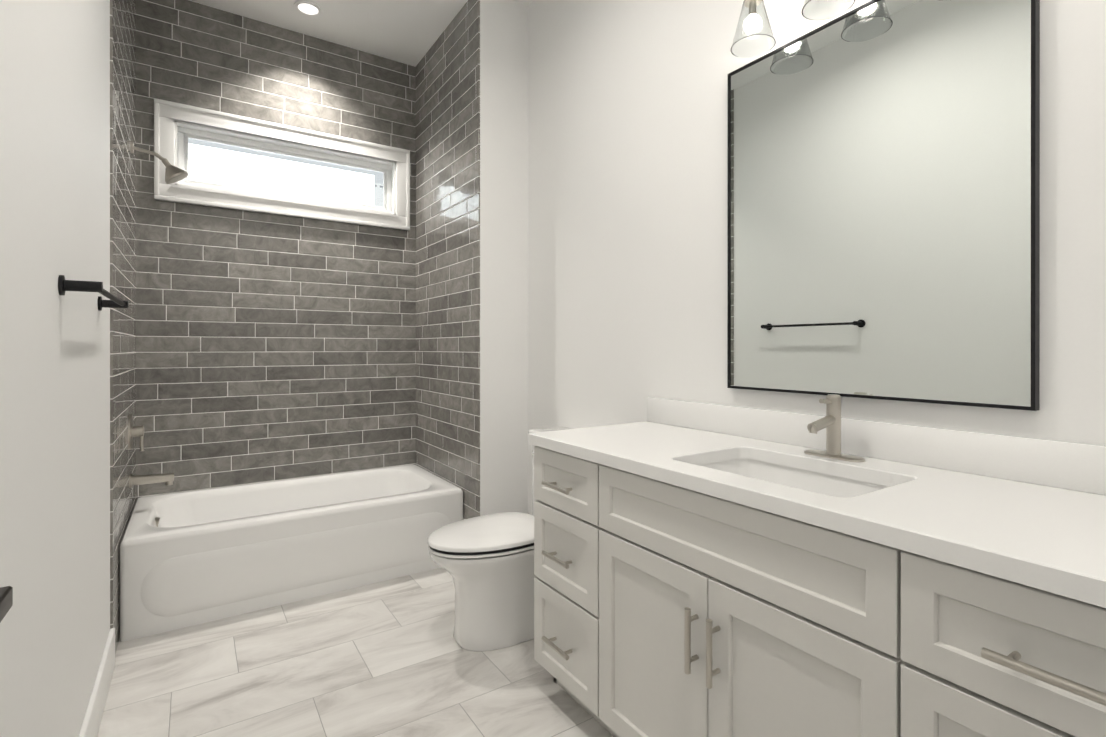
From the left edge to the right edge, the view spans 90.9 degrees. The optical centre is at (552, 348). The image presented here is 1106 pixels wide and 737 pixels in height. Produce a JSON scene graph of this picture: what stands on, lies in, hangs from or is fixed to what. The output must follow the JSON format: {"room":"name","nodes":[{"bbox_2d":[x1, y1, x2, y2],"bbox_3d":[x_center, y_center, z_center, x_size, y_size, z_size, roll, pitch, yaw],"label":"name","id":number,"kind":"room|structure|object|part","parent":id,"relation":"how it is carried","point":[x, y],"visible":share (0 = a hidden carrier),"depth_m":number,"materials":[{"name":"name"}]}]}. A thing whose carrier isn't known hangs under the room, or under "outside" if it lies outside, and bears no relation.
{"room":"bathroom","nodes":[
{"label":"bathroom","id":0,"kind":"room"},
{"bbox_2d":[0,0,109,736],"bbox_3d":[-1.209,-0.365,1.243,0.120,3.130,4.100,0,0,-33],"label":"wall","id":1,"kind":"structure","parent":0,"point":[54,344],"depth_m":1.23,"materials":[{"name":"paint"}]},
{"bbox_2d":[58,275,128,310],"bbox_3d":[-1.306,-0.150,1.569,0.079,0.048,0.678,0,0,-33],"label":"towel rail","id":2,"kind":"object","parent":1,"relation":"attached to","point":[64,285],"visible":0.96,"depth_m":1.31,"materials":[{"name":"black metal"}]},
{"bbox_3d":[-1.162,-0.150,1.287,0.008,0.048,0.048,0,0,-33],"label":"plate","id":3,"kind":"part","parent":2,"relation":"part of","materials":[{"name":"black metal"}]},
{"bbox_3d":[-1.132,-0.150,1.306,0.079,0.026,0.026,0,0,-33],"label":"post","id":4,"kind":"part","parent":2,"relation":"part of","materials":[{"name":"black metal"}]},
{"bbox_3d":[-1.509,-0.150,1.812,0.008,0.048,0.048,0,0,-33],"label":"plate","id":5,"kind":"part","parent":2,"relation":"part of","materials":[{"name":"black metal"}]},
{"bbox_3d":[-1.480,-0.150,1.832,0.079,0.026,0.026,0,0,-33],"label":"post","id":6,"kind":"part","parent":2,"relation":"part of","materials":[{"name":"black metal"}]},
{"bbox_2d":[79,628,114,736],"bbox_3d":[-0.880,1.131,0.869,0.015,0.140,2.870,0,0,-33],"label":"baseboard","id":7,"kind":"structure","parent":1,"relation":"attached to","point":[93,714],"depth_m":1.75,"materials":[{"name":"paint"}]},
{"bbox_2d":[110,0,135,653],"bbox_3d":[-1.947,-0.366,2.476,0.008,3.130,0.990,0,0,-33],"label":"wall tile","id":8,"kind":"structure","parent":1,"relation":"attached to","point":[122,223],"depth_m":2.32,"materials":[{"name":"grey tile"}]},
{"bbox_2d":[128,414,143,451],"bbox_3d":[-2.006,0.405,2.624,0.060,0.182,0.170,0,0,-33],"label":"fitting","id":9,"kind":"object","parent":8,"relation":"attached to","point":[133,431],"depth_m":2.61,"materials":[{"name":"silver metal"}]},
{"bbox_3d":[-2.027,0.399,2.610,0.010,0.170,0.170,0,0,-33],"label":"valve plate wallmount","id":10,"kind":"part","parent":9,"relation":"part of","materials":[{"name":"silver metal"}]},
{"bbox_3d":[-1.984,0.447,2.626,0.021,0.098,0.036,0,0,-33],"label":"valve lever wallmount","id":11,"kind":"part","parent":9,"relation":"part of","materials":[{"name":"silver metal"}]},
{"bbox_2d":[129,473,173,487],"bbox_3d":[-1.957,0.638,2.657,0.177,0.073,0.066,0,0,-33],"label":"fitting","id":12,"kind":"object","parent":8,"relation":"attached to","point":[168,478],"depth_m":2.64,"materials":[{"name":"silver metal"}]},
{"bbox_3d":[-1.954,0.634,2.658,0.171,0.048,0.048,0,0,-33],"label":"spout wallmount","id":13,"kind":"part","parent":12,"relation":"part of","materials":[{"name":"silver metal"}]},
{"bbox_2d":[130,141,188,183],"bbox_3d":[-1.959,-0.918,2.713,0.238,0.180,0.112,0,0,-33],"label":"fitting","id":14,"kind":"object","parent":8,"relation":"attached to","point":[173,174],"depth_m":2.71,"materials":[{"name":"silver metal"}]},
{"bbox_3d":[-2.015,-0.973,2.676,0.103,0.033,0.018,0,0,-33],"label":"shower arm wallmount","id":15,"kind":"part","parent":14,"relation":"part of","materials":[{"name":"silver metal"}]},
{"bbox_3d":[-1.959,-0.953,2.713,0.046,0.040,0.018,0,0,-33],"label":"shower arm wallmount","id":16,"kind":"part","parent":14,"relation":"part of","materials":[{"name":"silver metal"}]},
{"bbox_2d":[136,0,415,500],"bbox_3d":[-1.613,-0.366,3.362,1.543,3.130,0.120,0,0,-33],"label":"wall","id":17,"kind":"structure","parent":0,"point":[271,347],"depth_m":3.23,"materials":[{"name":"tile"}]},
{"bbox_2d":[154,98,409,230],"bbox_3d":[-1.586,-1.071,3.350,1.400,0.540,0.128,0,0,-33],"label":"window","id":18,"kind":"structure","parent":17,"relation":"in","point":[230,161],"depth_m":3.29,"materials":[{"name":"paint"}]},
{"bbox_3d":[-2.107,-1.071,2.951,0.090,0.360,0.020,0,0,-33],"label":"casing","id":19,"kind":"part","parent":18,"relation":"part of","materials":[{"name":"paint"}]},
{"bbox_3d":[-2.087,-1.071,3.054,0.032,0.272,0.040,0,0,-33],"label":"frame","id":20,"kind":"part","parent":18,"relation":"part of","materials":[{"name":"plastic"}]},
{"bbox_3d":[-2.068,-1.071,3.070,0.018,0.236,0.026,0,0,-33],"label":"sash","id":21,"kind":"part","parent":18,"relation":"part of","materials":[{"name":"plastic"}]},
{"bbox_3d":[-1.560,-1.296,3.312,1.400,0.090,0.020,0,0,-33],"label":"casing","id":22,"kind":"part","parent":18,"relation":"part of","materials":[{"name":"paint"}]},
{"bbox_3d":[-1.602,-1.224,3.375,1.196,0.032,0.040,0,0,-33],"label":"frame","id":23,"kind":"part","parent":18,"relation":"part of","materials":[{"name":"plastic"}]},
{"bbox_3d":[-1.602,-0.919,3.375,1.196,0.032,0.040,0,0,-33],"label":"frame","id":24,"kind":"part","parent":18,"relation":"part of","materials":[{"name":"plastic"}]},
{"bbox_3d":[-1.603,-1.198,3.377,1.132,0.018,0.026,0,0,-33],"label":"sash","id":25,"kind":"part","parent":18,"relation":"part of","materials":[{"name":"plastic"}]},
{"bbox_3d":[-1.603,-0.945,3.377,1.132,0.018,0.026,0,0,-33],"label":"sash","id":26,"kind":"part","parent":18,"relation":"part of","materials":[{"name":"plastic"}]},
{"bbox_3d":[-1.603,-1.071,3.377,1.096,0.236,0.006,0,0,-33],"label":"glass","id":27,"kind":"part","parent":18,"relation":"part of","materials":[{"name":"clear glass"}]},
{"bbox_3d":[-1.139,-1.072,3.684,0.018,0.236,0.026,0,0,-33],"label":"sash","id":28,"kind":"part","parent":18,"relation":"part of","materials":[{"name":"plastic"}]},
{"bbox_3d":[-1.116,-1.072,3.696,0.032,0.272,0.040,0,0,-33],"label":"frame","id":29,"kind":"part","parent":18,"relation":"part of","materials":[{"name":"plastic"}]},
{"bbox_3d":[-1.014,-1.072,3.673,0.090,0.360,0.020,0,0,-33],"label":"casing","id":30,"kind":"part","parent":18,"relation":"part of","materials":[{"name":"paint"}]},
{"bbox_2d":[97,567,613,736],"bbox_3d":[-0.392,1.250,1.785,2.078,0.100,4.100,0,0,-33],"label":"floor","id":31,"kind":"structure","parent":0,"point":[390,658],"depth_m":1.98,"materials":[{"name":"tile"}]},
{"bbox_2d":[119,464,462,641],"bbox_3d":[-1.353,0.992,2.971,1.523,0.414,0.817,0,0,-33],"label":"bathtub","id":32,"kind":"object","parent":31,"relation":"on","point":[192,558],"visible":0.88,"depth_m":2.63,"materials":[{"name":"ceramic"}]},
{"bbox_3d":[-1.132,1.014,2.635,1.383,0.250,0.013,0,0,-33],"label":"panel","id":33,"kind":"part","parent":32,"relation":"part of","materials":[{"name":"ceramic"}]},
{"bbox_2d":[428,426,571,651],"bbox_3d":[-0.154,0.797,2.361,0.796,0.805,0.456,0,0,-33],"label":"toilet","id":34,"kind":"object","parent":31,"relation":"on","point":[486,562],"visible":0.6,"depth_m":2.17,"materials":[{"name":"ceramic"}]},
{"bbox_3d":[-0.268,0.798,2.286,0.517,0.015,0.386,0,0,-33],"label":"seat","id":35,"kind":"part","parent":34,"relation":"part of","materials":[{"name":"plastic"}]},
{"bbox_3d":[-0.268,0.767,2.286,0.523,0.030,0.392,0,0,-33],"label":"lid","id":36,"kind":"part","parent":34,"relation":"part of","materials":[{"name":"ceramic"}]},
{"bbox_3d":[-0.210,1.004,2.325,0.648,0.390,0.380,0,0,-33],"label":"bowl","id":37,"kind":"part","parent":34,"relation":"part of","materials":[{"name":"ceramic"}]},
{"bbox_3d":[0.095,0.632,2.526,0.200,0.395,0.430,0,0,-33],"label":"tank","id":38,"kind":"part","parent":34,"relation":"part of","materials":[{"name":"ceramic"}]},
{"bbox_3d":[0.090,0.414,2.522,0.212,0.040,0.456,0,0,-33],"label":"tank lid","id":39,"kind":"part","parent":34,"relation":"part of","materials":[{"name":"ceramic"}]},
{"bbox_2d":[528,442,1105,736],"bbox_3d":[0.599,0.769,1.392,0.611,0.862,1.612,0,0,-33],"label":"bathroom vanity","id":40,"kind":"object","parent":31,"relation":"on","point":[701,569],"depth_m":1.13,"materials":[{"name":"paint"}]},
{"bbox_3d":[0.041,0.436,1.770,0.020,0.184,0.360,0,0,-33],"label":"drawer","id":41,"kind":"part","parent":40,"relation":"part of","materials":[{"name":"paint"}]},
{"bbox_3d":[0.041,0.667,1.771,0.020,0.262,0.360,0,0,-33],"label":"drawer","id":42,"kind":"part","parent":40,"relation":"part of","materials":[{"name":"paint"}]},
{"bbox_3d":[0.256,0.815,1.446,0.020,0.558,0.407,0,0,-33],"label":"door","id":43,"kind":"part","parent":40,"relation":"part of","materials":[{"name":"paint"}]},
{"bbox_3d":[0.330,0.638,1.288,0.033,0.011,0.011,0,0,-33],"label":"pull door handle post","id":44,"kind":"part","parent":40,"relation":"part of","materials":[{"name":"silver metal"}]},
{"bbox_3d":[0.330,0.734,1.288,0.033,0.011,0.011,0,0,-33],"label":"pull door handle post","id":45,"kind":"part","parent":40,"relation":"part of","materials":[{"name":"silver metal"}]},
{"bbox_3d":[0.365,0.638,1.234,0.033,0.011,0.011,0,0,-33],"label":"pull door handle post","id":46,"kind":"part","parent":40,"relation":"part of","materials":[{"name":"silver metal"}]},
{"bbox_3d":[0.365,0.734,1.234,0.033,0.011,0.011,0,0,-33],"label":"pull door handle post","id":47,"kind":"part","parent":40,"relation":"part of","materials":[{"name":"silver metal"}]},
{"bbox_3d":[0.482,0.815,1.104,0.020,0.558,0.407,0,0,-33],"label":"door","id":48,"kind":"part","parent":40,"relation":"part of","materials":[{"name":"paint"}]},
{"bbox_2d":[528,422,1105,597],"bbox_3d":[0.610,0.318,1.400,0.586,0.036,1.644,0,0,-33],"label":"countertop","id":49,"kind":"structure","parent":40,"relation":"on","point":[1056,535],"depth_m":1.08,"materials":[{"name":"white stone"}]},
{"bbox_2d":[692,450,895,497],"bbox_3d":[0.586,0.401,1.382,0.390,0.154,0.550,0,0,-33],"label":"sink","id":50,"kind":"object","parent":49,"relation":"in","point":[842,483],"depth_m":1.53,"materials":[{"name":"white ceramic"}]},
{"bbox_2d":[800,394,871,461],"bbox_3d":[0.744,0.214,1.486,0.137,0.172,0.164,0,0,-33],"label":"faucet","id":51,"kind":"object","parent":49,"relation":"on","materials":[{"name":"silver metal"}]},
{"bbox_3d":[0.713,0.668,0.754,0.020,0.262,0.419,0,0,-33],"label":"drawer","id":52,"kind":"part","parent":40,"relation":"part of","materials":[{"name":"paint"}]},
{"bbox_3d":[0.713,0.437,0.754,0.020,0.184,0.419,0,0,-33],"label":"drawer","id":53,"kind":"part","parent":40,"relation":"part of","materials":[{"name":"paint"}]},
{"bbox_3d":[0.662,0.447,0.785,0.033,0.011,0.011,0,0,-33],"label":"pull handle post","id":54,"kind":"part","parent":40,"relation":"part of","materials":[{"name":"silver metal"}]},
{"bbox_2d":[189,0,532,66],"bbox_3d":[-0.392,-1.980,1.782,2.078,0.100,4.100,0,0,-33],"label":"ceiling","id":55,"kind":"structure","parent":0,"point":[408,32],"depth_m":3.20,"materials":[{"name":"paint"}]},
{"bbox_2d":[294,0,322,17],"bbox_3d":[-1.389,-1.927,3.089,0.150,0.007,0.150,0,0,-33],"label":"recessed light","id":56,"kind":"object","parent":55,"relation":"in","point":[306,8],"visible":1,"depth_m":3.09,"materials":[{"name":"paint"}]},
{"bbox_2d":[480,0,527,515],"bbox_3d":[-0.573,-0.366,3.456,0.295,3.130,1.110,0,0,-33],"label":"wall","id":57,"kind":"structure","parent":0,"point":[503,295],"depth_m":2.99,"materials":[{"name":"paint"}]},
{"bbox_2d":[415,0,479,519],"bbox_3d":[-0.666,-0.366,3.322,0.008,3.130,0.990,0,0,-33],"label":"wall tile","id":58,"kind":"structure","parent":57,"relation":"attached to","point":[447,74],"depth_m":3.23,"materials":[{"name":"grey tile"}]},
{"bbox_2d":[527,0,1105,514],"bbox_3d":[0.424,-0.366,2.323,0.120,3.130,4.100,0,0,-33],"label":"wall","id":59,"kind":"structure","parent":0,"point":[627,208],"depth_m":2.15,"materials":[{"name":"paint"}]},
{"bbox_2d":[731,0,775,57],"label":"sconce","id":60,"kind":"object","parent":59,"relation":"attached to","point":[754,36],"depth_m":1.67,"materials":[{"name":"clear glass"}]},
{"bbox_3d":[0.621,-1.008,1.690,0.132,0.140,0.132,0,0,-33],"label":"lamp shade","id":61,"kind":"part","parent":60,"relation":"part of","materials":[{"name":"clear glass"}]},
{"bbox_2d":[802,0,854,19],"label":"sconce","id":62,"kind":"object","parent":59,"relation":"attached to","point":[812,9],"depth_m":1.54,"materials":[{"name":"clear glass"}]},
{"bbox_3d":[0.753,-1.008,1.490,0.132,0.140,0.132,0,0,-33],"label":"lamp shade","id":63,"kind":"part","parent":62,"relation":"part of","materials":[{"name":"clear glass"}]},
{"bbox_2d":[647,398,1105,493],"bbox_3d":[0.846,0.250,1.556,0.020,0.100,1.644,0,0,-33],"label":"backsplash","id":64,"kind":"structure","parent":59,"relation":"attached to","point":[1070,465],"depth_m":1.38,"materials":[{"name":"white stone"}]},
{"bbox_2d":[727,0,1039,410],"bbox_3d":[0.845,-0.407,1.551,0.027,1.089,0.828,0,0,-33],"label":"mirror","id":65,"kind":"object","parent":59,"relation":"attached to","point":[883,199],"visible":0.96,"depth_m":1.45,"materials":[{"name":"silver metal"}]},
{"bbox_3d":[0.619,-0.408,1.893,0.027,1.073,0.008,0,0,-33],"label":"frame","id":66,"kind":"part","parent":65,"relation":"part of","materials":[{"name":"black metal"}]},
{"bbox_3d":[0.845,-0.948,1.551,0.027,0.008,0.828,0,0,-33],"label":"frame","id":67,"kind":"part","parent":65,"relation":"part of","materials":[{"name":"black metal"}]},
{"bbox_3d":[0.845,0.133,1.552,0.027,0.008,0.828,0,0,-33],"label":"frame","id":68,"kind":"part","parent":65,"relation":"part of","materials":[{"name":"black metal"}]},
{"bbox_3d":[1.071,-0.407,1.209,0.027,1.073,0.008,0,0,-33],"label":"frame","id":69,"kind":"part","parent":65,"relation":"part of","materials":[{"name":"black metal"}]},
{"bbox_3d":[-0.562,0.251,0.527,0.042,0.020,0.020,0,0,-33],"label":"door handle","id":70,"kind":"object","parent":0,"visible":0},
{"bbox_2d":[0,586,12,621],"bbox_3d":[-0.515,0.251,0.491,0.012,0.022,0.139,0,0,-33],"label":"lever","id":71,"kind":"object","parent":70,"relation":"attached to","point":[6,598],"visible":1,"depth_m":0.54,"materials":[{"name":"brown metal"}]}
]}

